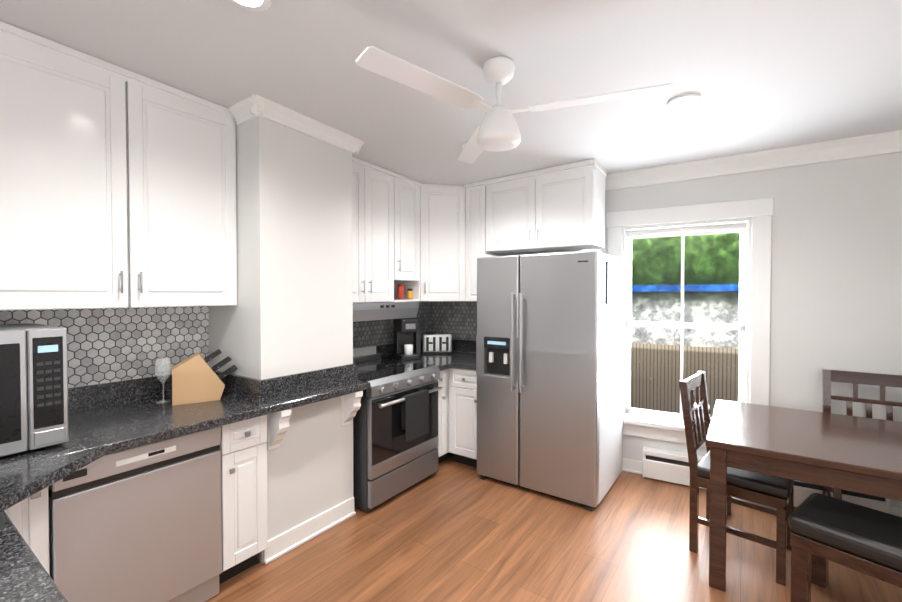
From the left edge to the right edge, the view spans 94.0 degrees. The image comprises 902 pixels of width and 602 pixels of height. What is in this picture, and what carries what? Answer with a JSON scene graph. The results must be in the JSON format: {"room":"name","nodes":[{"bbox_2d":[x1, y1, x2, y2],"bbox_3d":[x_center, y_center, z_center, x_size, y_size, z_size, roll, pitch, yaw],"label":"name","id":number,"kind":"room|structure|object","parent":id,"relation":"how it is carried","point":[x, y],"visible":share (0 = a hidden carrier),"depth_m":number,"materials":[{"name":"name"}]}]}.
{"room":"kitchen","nodes":[
{"label":"kitchen","id":0,"kind":"room"},
{"bbox_2d":[73,344,383,387],"bbox_3d":[-1.835,0.024,2.207,0.120,2.800,5.730,1,1,35],"label":"wall","id":1,"kind":"structure","parent":0,"point":[363,351],"depth_m":3.65,"materials":[{"name":"grey tile"}]},
{"bbox_2d":[0,306,208,387],"bbox_3d":[-1.977,0.231,1.893,0.011,0.391,1.688,1,1,35],"label":"tile backsplash","id":2,"kind":"structure","parent":1,"relation":"attached to","point":[107,345],"depth_m":2.22,"materials":[{"name":"tile"}]},
{"bbox_2d":[0,21,236,310],"bbox_3d":[-1.663,-0.530,2.028,0.353,1.123,1.084,1,1,35],"label":"upper cabinet","id":3,"kind":"object","parent":1,"relation":"attached to","point":[117,186],"depth_m":1.89,"materials":[{"name":"white wood"}]},
{"bbox_2d":[352,165,403,302],"bbox_3d":[-0.774,-0.489,3.294,0.353,1.000,0.707,1,1,35],"label":"upper cabinet","id":4,"kind":"object","parent":1,"relation":"attached to","point":[377,198],"depth_m":3.27,"materials":[{"name":"white wood"}]},
{"bbox_2d":[353,302,418,321],"bbox_3d":[-0.682,0.077,3.304,0.502,0.128,0.750,1,1,35],"label":"range hood","id":5,"kind":"object","parent":4,"relation":"attached to","point":[378,311],"visible":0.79,"depth_m":3.15,"materials":[{"name":"silver metal"}]},
{"bbox_2d":[407,289,412,298],"bbox_3d":[-0.359,-0.062,3.680,0.048,0.093,0.048,0,1,20],"label":"spice jar","id":6,"kind":"object","parent":4,"relation":"in","point":[409,291],"depth_m":3.66,"materials":[{"name":"orange glass"}]},
{"bbox_2d":[353,301,431,348],"bbox_3d":[-0.660,0.201,3.765,0.011,0.391,1.592,1,1,35],"label":"tile backsplash","id":7,"kind":"structure","parent":1,"relation":"attached to","point":[373,332],"depth_m":3.80,"materials":[{"name":"tile"}]},
{"bbox_2d":[404,181,421,284],"bbox_3d":[-0.510,-0.585,3.667,0.353,0.820,0.330,1,1,35],"label":"upper cabinet","id":8,"kind":"object","parent":1,"relation":"attached to","point":[411,192],"depth_m":3.61,"materials":[{"name":"white wood"}]},
{"bbox_2d":[397,284,403,298],"bbox_3d":[-0.440,-0.079,3.650,0.052,0.128,0.135,0,1,-10],"label":"spice jar","id":9,"kind":"object","parent":8,"relation":"in","point":[400,291],"depth_m":3.59,"materials":[{"name":"red"}]},
{"bbox_2d":[0,0,901,185],"bbox_3d":[0.571,-1.182,0.897,5.540,0.472,6.387,1,1,35],"label":"ceiling","id":10,"kind":"structure","parent":0,"point":[759,75],"depth_m":1.90,"materials":[{"name":"white paint"}]},
{"bbox_2d":[228,0,270,11],"bbox_3d":[-0.715,-1.065,1.469,0.160,0.009,0.160,1,1,35],"label":"recessed light","id":11,"kind":"object","parent":10,"relation":"in","point":[255,5],"visible":1,"depth_m":1.51,"materials":[{"name":"white"}]},
{"bbox_2d":[356,46,673,162],"bbox_3d":[0.229,-0.878,1.784,1.218,0.370,1.206,1,1,35],"label":"ceiling fan","id":12,"kind":"object","parent":10,"relation":"hanging from","point":[497,129],"visible":1,"depth_m":1.78,"materials":[{"name":"white plastic"}]},
{"bbox_2d":[667,94,700,108],"bbox_3d":[1.229,-1.052,2.218,0.160,0.009,0.160,1,1,35],"label":"recessed light","id":13,"kind":"object","parent":10,"relation":"in","point":[683,101],"visible":1,"depth_m":2.21,"materials":[{"name":"white plastic"}]},
{"bbox_2d":[205,456,901,601],"bbox_3d":[0.571,1.475,0.941,5.540,0.060,6.387,1,1,35],"label":"floor","id":14,"kind":"structure","parent":0,"point":[450,530],"depth_m":2.35,"materials":[{"name":"brown wood"}]},
{"bbox_2d":[4,498,49,575],"bbox_3d":[-1.492,1.023,0.988,0.612,0.844,0.684,1,1,35],"label":"base cabinet","id":15,"kind":"object","parent":14,"relation":"on","point":[31,522],"depth_m":1.49,"materials":[{"name":"white wood"}]},
{"bbox_2d":[0,439,134,601],"bbox_3d":[-0.967,0.583,0.763,1.528,0.040,0.990,1,1,35],"label":"countertop","id":16,"kind":"structure","parent":15,"relation":"on","point":[23,578],"depth_m":1.21,"materials":[{"name":"stone"}]},
{"bbox_2d":[0,512,4,529],"bbox_3d":[-1.249,0.537,0.737,0.450,0.050,0.645,1,1,35],"label":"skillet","id":17,"kind":"object","parent":16,"relation":"on","point":[2,519],"visible":1,"depth_m":0.97,"materials":[{"name":"black"}]},
{"bbox_2d":[48,426,221,601],"bbox_3d":[-1.528,1.014,1.955,0.630,0.829,0.599,1,1,35],"label":"dishwasher","id":18,"kind":"object","parent":14,"relation":"on","point":[143,523],"visible":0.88,"depth_m":1.76,"materials":[{"name":"grey metal"}]},
{"bbox_2d":[219,415,267,583],"bbox_3d":[-1.301,1.001,2.316,0.643,0.844,0.238,1,1,35],"label":"base cabinet","id":19,"kind":"object","parent":14,"relation":"on","point":[244,496],"depth_m":2.13,"materials":[{"name":"white wood"}]},
{"bbox_2d":[0,363,369,466],"bbox_3d":[-1.493,0.505,1.972,0.713,0.155,2.366,1,1,35],"label":"countertop","id":20,"kind":"structure","parent":19,"relation":"on","point":[110,418],"depth_m":2.13,"materials":[{"name":"stone"}]},
{"bbox_2d":[0,323,68,456],"bbox_3d":[-1.815,0.327,1.489,0.484,0.446,0.590,1,1,35],"label":"microwave","id":21,"kind":"object","parent":20,"relation":"on","point":[33,386],"visible":1,"depth_m":1.52,"materials":[{"name":"silver metal"}]},
{"bbox_2d":[154,358,171,402],"bbox_3d":[-1.535,0.422,2.241,0.080,0.232,0.080,1,1,35],"label":"wine glass","id":22,"kind":"object","parent":20,"relation":"on","point":[163,379],"visible":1,"depth_m":2.23,"materials":[{"name":"clear glass"}]},
{"bbox_2d":[172,349,236,405],"bbox_3d":[-1.337,0.404,2.289,0.302,0.266,0.110,-1,1,-33],"label":"knife block","id":23,"kind":"object","parent":20,"relation":"on","point":[196,378],"visible":1,"depth_m":2.23,"materials":[{"name":"brown wood"}]},
{"bbox_2d":[209,94,363,564],"bbox_3d":[-1.019,0.172,2.648,0.711,2.489,0.765,1,1,35],"label":"chase","id":24,"kind":"object","parent":14,"relation":"on","point":[290,312],"visible":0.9,"depth_m":2.44,"materials":[{"name":"white paint"}]},
{"bbox_2d":[353,353,441,510],"bbox_3d":[-0.564,0.941,3.235,0.739,0.934,0.750,1,1,35],"label":"range","id":25,"kind":"object","parent":14,"relation":"on","point":[389,462],"visible":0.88,"depth_m":2.93,"materials":[{"name":"grey metal"}]},
{"bbox_2d":[402,389,428,441],"bbox_3d":[-0.257,0.827,3.048,0.044,0.320,0.260,1,1,35],"label":"dish towel","id":26,"kind":"object","parent":25,"relation":"hanging from","point":[415,414],"visible":1,"depth_m":3.02,"materials":[{"name":"grey fabric"}]},
{"bbox_2d":[437,369,447,463],"bbox_3d":[-0.142,0.974,3.964,0.643,0.844,0.687,1,1,35],"label":"base cabinet","id":27,"kind":"object","parent":14,"relation":"on","point":[443,381],"depth_m":3.52,"materials":[{"name":"white wood"}]},
{"bbox_2d":[376,343,451,370],"bbox_3d":[-0.326,0.479,3.632,0.717,0.155,0.176,1,1,35],"label":"countertop","id":28,"kind":"structure","parent":27,"relation":"on","point":[443,361],"depth_m":3.76,"materials":[{"name":"stone"}]},
{"bbox_2d":[421,339,475,369],"bbox_3d":[0.032,0.474,3.924,0.964,0.155,0.714,1,1,35],"label":"countertop","id":29,"kind":"structure","parent":27,"relation":"on","point":[464,359],"depth_m":4.01,"materials":[{"name":"stone"}]},
{"bbox_2d":[394,318,420,359],"bbox_3d":[-0.379,0.333,3.780,0.225,0.360,0.220,0,1,-27],"label":"coffee maker","id":30,"kind":"object","parent":29,"relation":"on","point":[407,330],"visible":0.85,"depth_m":3.75,"materials":[{"name":"black plastic"}]},
{"bbox_2d":[404,344,412,354],"bbox_3d":[-0.374,0.431,3.723,0.078,0.085,0.077,1,1,35],"label":"mug","id":31,"kind":"object","parent":30,"relation":"on","point":[408,349],"visible":0.98,"depth_m":3.69,"materials":[{"name":"white ceramic"}]},
{"bbox_2d":[422,333,451,353],"bbox_3d":[-0.137,0.412,4.102,0.290,0.192,0.190,0,1,-5],"label":"toaster","id":32,"kind":"object","parent":29,"relation":"on","point":[436,343],"visible":1,"depth_m":4.02,"materials":[{"name":"white metal"}]},
{"bbox_2d":[448,367,476,467],"bbox_3d":[0.289,0.978,3.758,0.339,0.844,0.636,1,1,35],"label":"base cabinet","id":33,"kind":"object","parent":14,"relation":"on","point":[462,383],"depth_m":3.51,"materials":[{"name":"white wood"}]},
{"bbox_2d":[476,249,623,510],"bbox_3d":[0.786,0.525,3.328,0.949,1.762,0.805,1,1,35],"label":"refrigerator","id":34,"kind":"object","parent":14,"relation":"on","point":[549,354],"visible":1,"depth_m":3.02,"materials":[{"name":"silver metal"}]},
{"bbox_2d":[679,371,793,585],"bbox_3d":[1.645,0.941,2.414,0.502,0.960,0.440,1,1,43],"label":"chair","id":35,"kind":"object","parent":14,"relation":"on","point":[771,491],"visible":0.81,"depth_m":2.36,"materials":[{"name":"brown wood"}]},
{"bbox_2d":[705,400,901,591],"bbox_3d":[2.296,1.058,1.954,1.850,0.740,0.980,1,1,35],"label":"dining table","id":36,"kind":"object","parent":14,"relation":"on","point":[862,455],"visible":1,"depth_m":2.06,"materials":[{"name":"brown wood"}]},
{"bbox_2d":[788,493,901,601],"bbox_3d":[2.074,1.210,1.576,0.400,0.450,1.220,-1,1,-37],"label":"bench","id":37,"kind":"object","parent":14,"relation":"on","point":[825,529],"visible":1,"depth_m":1.86,"materials":[{"name":"black leather"}]},
{"bbox_2d":[822,369,901,499],"bbox_3d":[2.524,0.940,2.493,0.440,0.960,0.502,1,1,35],"label":"chair","id":38,"kind":"object","parent":14,"relation":"on","point":[882,381],"visible":0.27,"depth_m":2.68,"materials":[{"name":"brown wood"}]},
{"bbox_2d":[457,152,901,508],"bbox_3d":[2.090,0.008,3.175,5.821,2.800,0.140,1,1,30],"label":"wall","id":39,"kind":"structure","parent":0,"point":[836,266],"depth_m":2.84,"materials":[{"name":"white paint"}]},
{"bbox_2d":[432,301,476,340],"bbox_3d":[0.222,0.194,4.165,0.935,0.391,0.097,1,1,35],"label":"tile backsplash","id":40,"kind":"structure","parent":39,"relation":"attached to","point":[456,318],"depth_m":4.26,"materials":[{"name":"tile"}]},
{"bbox_2d":[420,159,606,301],"bbox_3d":[0.368,-0.524,3.669,1.789,1.058,0.677,1,1,35],"label":"upper cabinet","id":41,"kind":"object","parent":39,"relation":"attached to","point":[550,209],"visible":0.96,"depth_m":3.55,"materials":[{"name":"white wood"}]},
{"bbox_2d":[606,197,773,446],"bbox_3d":[1.814,0.186,3.301,1.160,1.840,0.199,1,1,30],"label":"window unit","id":42,"kind":"structure","parent":39,"relation":"in","point":[754,231],"depth_m":3.17,"materials":[{"name":"white wood"}]},
{"bbox_2d":[605,130,901,190],"bbox_3d":[2.631,-0.995,2.716,4.002,0.183,0.085,1,1,30],"label":"crown molding","id":43,"kind":"structure","parent":39,"relation":"attached to","point":[890,142],"depth_m":2.96,"materials":[{"name":"white wood"}]},
{"bbox_2d":[622,458,901,516],"bbox_3d":[2.888,1.367,2.639,3.441,0.100,0.027,1,1,30],"label":"baseboard","id":44,"kind":"structure","parent":39,"relation":"attached to","point":[631,465],"depth_m":3.43,"materials":[{"name":"white wood"}]},
{"bbox_2d":[642,446,890,513],"bbox_3d":[2.153,1.292,3.017,1.414,0.222,0.102,1,1,30],"label":"baseboard heater","id":45,"kind":"object","parent":39,"relation":"attached to","point":[666,465],"visible":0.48,"depth_m":3.19,"materials":[{"name":"white metal"}]},
{"label":"outside","id":46,"kind":"structure","parent":0,"visible":0},
{"bbox_2d":[630,233,739,417],"bbox_3d":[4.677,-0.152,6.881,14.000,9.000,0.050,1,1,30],"label":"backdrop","id":47,"kind":"structure","parent":46,"point":[698,249],"depth_m":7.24,"materials":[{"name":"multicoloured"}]}
]}

